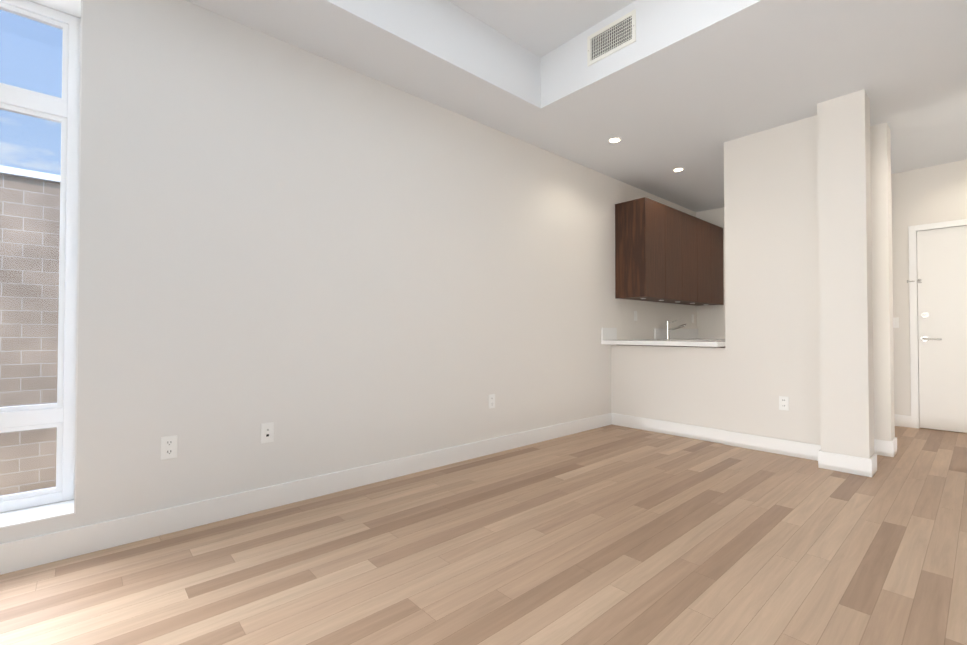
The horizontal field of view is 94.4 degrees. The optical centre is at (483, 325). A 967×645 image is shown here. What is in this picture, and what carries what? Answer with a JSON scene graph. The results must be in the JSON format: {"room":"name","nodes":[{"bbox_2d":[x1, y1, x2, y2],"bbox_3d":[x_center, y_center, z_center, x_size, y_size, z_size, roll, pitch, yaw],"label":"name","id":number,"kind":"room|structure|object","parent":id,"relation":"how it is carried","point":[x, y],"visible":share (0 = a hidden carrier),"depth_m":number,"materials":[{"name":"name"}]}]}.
{"room":"empty living room","nodes":[
{"label":"empty living room","id":0,"kind":"room"},
{"bbox_2d":[0,0,696,543],"bbox_3d":[-0.503,-0.598,3.594,9.840,3.400,0.300,1,-1,-42],"label":"wall","id":1,"kind":"structure","parent":0,"point":[324,266],"depth_m":2.80,"materials":[{"name":"paint"}]},
{"bbox_2d":[0,0,82,528],"bbox_3d":[-2.284,-0.355,1.989,0.730,2.475,0.285,1,-1,-42],"label":"window","id":2,"kind":"structure","parent":1,"relation":"in","point":[64,110],"depth_m":2.24,"materials":[{"name":"white plastic"}]},
{"bbox_2d":[161,435,177,459],"bbox_3d":[-1.646,0.638,2.347,0.072,0.118,0.008,1,-1,-42],"label":"duplex electrical outlet","id":3,"kind":"object","parent":1,"relation":"attached to","point":[169,445],"visible":1,"depth_m":2.35,"materials":[{"name":"white plastic"}]},
{"bbox_2d":[261,422,273,443],"bbox_3d":[-1.284,0.637,2.666,0.072,0.118,0.016,1,-1,-42],"label":"outlet","id":4,"kind":"object","parent":1,"relation":"attached to","point":[267,432],"visible":1,"depth_m":2.67,"materials":[{"name":"white plastic"}]},
{"bbox_2d":[0,413,611,574],"bbox_3d":[-1.256,1.023,2.685,7.300,0.130,0.015,1,-1,-42],"label":"baseboard","id":5,"kind":"structure","parent":1,"relation":"attached to","point":[21,554],"depth_m":2.56,"materials":[{"name":"white wood"}]},
{"bbox_2d":[489,394,494,408],"bbox_3d":[0.073,0.656,3.883,0.072,0.118,0.008,1,-1,-42],"label":"duplex electrical outlet","id":6,"kind":"object","parent":1,"relation":"attached to","point":[492,401],"visible":1,"depth_m":3.88,"materials":[{"name":"white plastic"}]},
{"bbox_2d":[634,311,636,320],"bbox_3d":[1.867,-0.119,5.497,0.072,0.120,0.009,1,-1,-42],"label":"light switch","id":7,"kind":"object","parent":1,"relation":"attached to","point":[635,315],"visible":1,"depth_m":5.49,"materials":[{"name":"white plastic"}]},
{"bbox_2d":[615,197,666,300],"bbox_3d":[1.826,-0.866,5.223,0.456,1.095,0.376,1,-1,-42],"label":"upper cabinet","id":8,"kind":"object","parent":1,"relation":"attached to","point":[665,253],"depth_m":5.08,"materials":[{"name":"brown wood"}]},
{"bbox_2d":[651,206,682,301],"bbox_3d":[2.160,-0.861,5.520,0.437,1.095,0.376,1,-1,-42],"label":"upper cabinet","id":9,"kind":"object","parent":1,"relation":"attached to","point":[674,217],"depth_m":5.40,"materials":[{"name":"brown wood"}]},
{"bbox_2d":[655,213,698,304],"bbox_3d":[2.486,-0.857,5.812,0.438,1.095,0.376,1,-1,-42],"label":"upper cabinet","id":10,"kind":"object","parent":1,"relation":"attached to","point":[690,223],"depth_m":5.71,"materials":[{"name":"brown wood"}]},
{"bbox_2d":[699,219,710,304],"bbox_3d":[2.812,-0.852,6.103,0.437,1.095,0.376,1,-1,-42],"label":"upper cabinet","id":11,"kind":"object","parent":1,"relation":"attached to","point":[704,226],"depth_m":5.98,"materials":[{"name":"brown wood"}]},
{"bbox_2d":[711,223,723,304],"bbox_3d":[3.138,-0.848,6.395,0.438,1.095,0.376,1,-1,-42],"label":"upper cabinet","id":12,"kind":"object","parent":1,"relation":"attached to","point":[717,284],"depth_m":6.25,"materials":[{"name":"brown wood"}]},
{"bbox_2d":[185,0,540,129],"bbox_3d":[-1.763,-2.044,1.949,5.500,0.560,0.508,1,-1,-42],"label":"ceiling","id":13,"kind":"structure","parent":0,"point":[448,55],"depth_m":2.96,"materials":[{"name":"white paint"}]},
{"bbox_2d":[0,424,966,644],"bbox_3d":[0.702,1.141,2.217,9.840,0.120,3.920,1,-1,-42],"label":"floor","id":14,"kind":"structure","parent":0,"point":[611,534],"depth_m":2.04,"materials":[{"name":"brown wood"}]},
{"bbox_2d":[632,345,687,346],"bbox_3d":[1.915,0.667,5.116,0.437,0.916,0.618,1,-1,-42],"label":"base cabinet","id":15,"kind":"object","parent":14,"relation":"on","point":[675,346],"depth_m":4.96,"materials":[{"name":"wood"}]},
{"bbox_2d":[601,328,724,345],"bbox_3d":[2.464,0.225,5.587,2.498,0.385,0.660,1,-1,-42],"label":"countertop","id":16,"kind":"structure","parent":15,"relation":"on","point":[683,337],"depth_m":5.55,"materials":[{"name":"white stone"}]},
{"bbox_2d":[666,320,686,338],"bbox_3d":[2.486,0.050,5.797,0.060,0.250,0.266,1,-1,-42],"label":"kitchen faucet","id":17,"kind":"object","parent":16,"relation":"on","point":[668,329],"visible":1,"depth_m":5.85,"materials":[{"name":"silver metal"}]},
{"bbox_2d":[656,340,724,346],"bbox_3d":[2.092,0.177,4.430,0.402,0.045,0.571,1,-1,-42],"label":"countertop","id":18,"kind":"structure","parent":15,"relation":"on","point":[700,343],"depth_m":4.31,"materials":[{"name":"white stone"}]},
{"bbox_2d":[817,89,873,458],"bbox_3d":[2.792,-0.321,3.458,0.220,2.840,0.287,1,-1,-42],"label":"column","id":19,"kind":"structure","parent":14,"relation":"on","point":[845,288],"depth_m":3.38,"materials":[{"name":"paint"}]},
{"bbox_2d":[816,449,875,476],"bbox_3d":[2.705,1.033,3.359,0.017,0.130,0.317,1,-1,-42],"label":"baseboard","id":20,"kind":"structure","parent":14,"relation":"on","point":[861,466],"depth_m":3.34,"materials":[{"name":"white wood"}]},
{"bbox_2d":[870,122,894,440],"bbox_3d":[3.441,-0.313,3.962,0.220,2.840,0.240,1,-1,-42],"label":"wall pier","id":21,"kind":"object","parent":14,"relation":"on","point":[882,284],"visible":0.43,"depth_m":3.84,"materials":[{"name":"paint"}]},
{"bbox_2d":[448,0,635,57],"bbox_3d":[-0.572,-2.264,0.919,5.100,0.150,2.620,1,-1,-42],"label":"ceiling","id":22,"kind":"structure","parent":0,"point":[540,28],"depth_m":3.12,"materials":[{"name":"white paint"}]},
{"bbox_2d":[611,115,820,444],"bbox_3d":[2.228,-0.307,4.352,0.130,2.840,2.200,1,-1,-42],"label":"wall","id":23,"kind":"structure","parent":0,"point":[772,338],"depth_m":4.00,"materials":[{"name":"paint"}]},
{"bbox_2d":[612,413,820,459],"bbox_3d":[2.123,1.048,4.352,0.037,0.130,1.970,1,-1,-42],"label":"baseboard","id":24,"kind":"structure","parent":23,"relation":"attached to","point":[749,441],"depth_m":4.21,"materials":[{"name":"white wood"}]},
{"bbox_2d":[779,396,788,410],"bbox_3d":[2.576,0.665,3.844,0.008,0.118,0.072,1,-1,-42],"label":"duplex electrical outlet","id":25,"kind":"object","parent":23,"relation":"attached to","point":[783,402],"visible":1,"depth_m":3.84,"materials":[{"name":"white plastic"}]},
{"bbox_2d":[498,0,966,211],"bbox_3d":[2.813,-2.012,4.030,4.100,0.560,3.500,1,-1,-42],"label":"ceiling","id":26,"kind":"structure","parent":0,"point":[690,87],"depth_m":3.28,"materials":[{"name":"white paint"}]},
{"bbox_2d":[587,9,635,65],"bbox_3d":[0.881,-1.988,3.108,0.010,0.215,0.380,1,-1,-42],"label":"ceiling vent","id":27,"kind":"object","parent":26,"relation":"in","point":[613,37],"visible":1,"depth_m":3.10,"materials":[{"name":"white metal"}]},
{"bbox_2d":[608,137,621,142],"bbox_3d":[1.221,-1.727,4.172,0.124,0.006,0.124,1,-1,-42],"label":"recessed light","id":28,"kind":"object","parent":26,"relation":"in","point":[614,139],"visible":1,"depth_m":4.17,"materials":[{"name":"white"}]},
{"bbox_2d":[672,167,683,171],"bbox_3d":[2.142,-1.715,4.928,0.124,0.006,0.124,1,-1,-42],"label":"recessed light","id":29,"kind":"object","parent":26,"relation":"in","point":[678,169],"visible":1,"depth_m":4.91,"materials":[{"name":"white"}]},
{"bbox_2d":[696,160,966,415],"bbox_3d":[4.387,-0.571,5.414,0.120,3.400,3.500,1,-1,-42],"label":"wall","id":30,"kind":"structure","parent":0,"point":[932,194],"depth_m":4.98,"materials":[{"name":"paint"}]},
{"bbox_2d":[893,317,898,327],"bbox_3d":[4.625,-0.034,5.042,0.009,0.115,0.070,1,-1,-42],"label":"light switch","id":31,"kind":"object","parent":30,"relation":"attached to","point":[895,322],"visible":0.62,"depth_m":5.03,"materials":[{"name":"white plastic"}]},
{"bbox_2d":[894,414,910,427],"bbox_3d":[4.422,1.062,5.250,0.015,0.130,0.854,1,-1,-42],"label":"baseboard","id":32,"kind":"structure","parent":30,"relation":"attached to","point":[900,420],"depth_m":4.97,"materials":[{"name":"white wood"}]},
{"bbox_2d":[907,226,966,432],"bbox_3d":[5.036,0.034,4.592,0.112,2.149,1.002,1,-1,-42],"label":"entry door","id":33,"kind":"structure","parent":30,"relation":"in","point":[942,292],"depth_m":4.77,"materials":[{"name":"white paint"}]},
{"bbox_2d":[908,219,966,432],"bbox_3d":[5.097,0.006,4.600,0.134,2.222,1.039,1,-1,-42],"label":"door frame","id":34,"kind":"structure","parent":30,"relation":"attached to","point":[913,309],"depth_m":4.91,"materials":[{"name":"white wood"}]},
{"label":"outside","id":35,"kind":"structure","parent":0,"visible":0},
{"bbox_2d":[0,165,59,495],"bbox_3d":[-4.527,4.241,5.323,34.000,11.775,0.550,1,-1,-42],"label":"brick building","id":36,"kind":"structure","parent":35,"point":[10,353],"depth_m":4.79,"materials":[{"name":"brown brick"}]}
]}

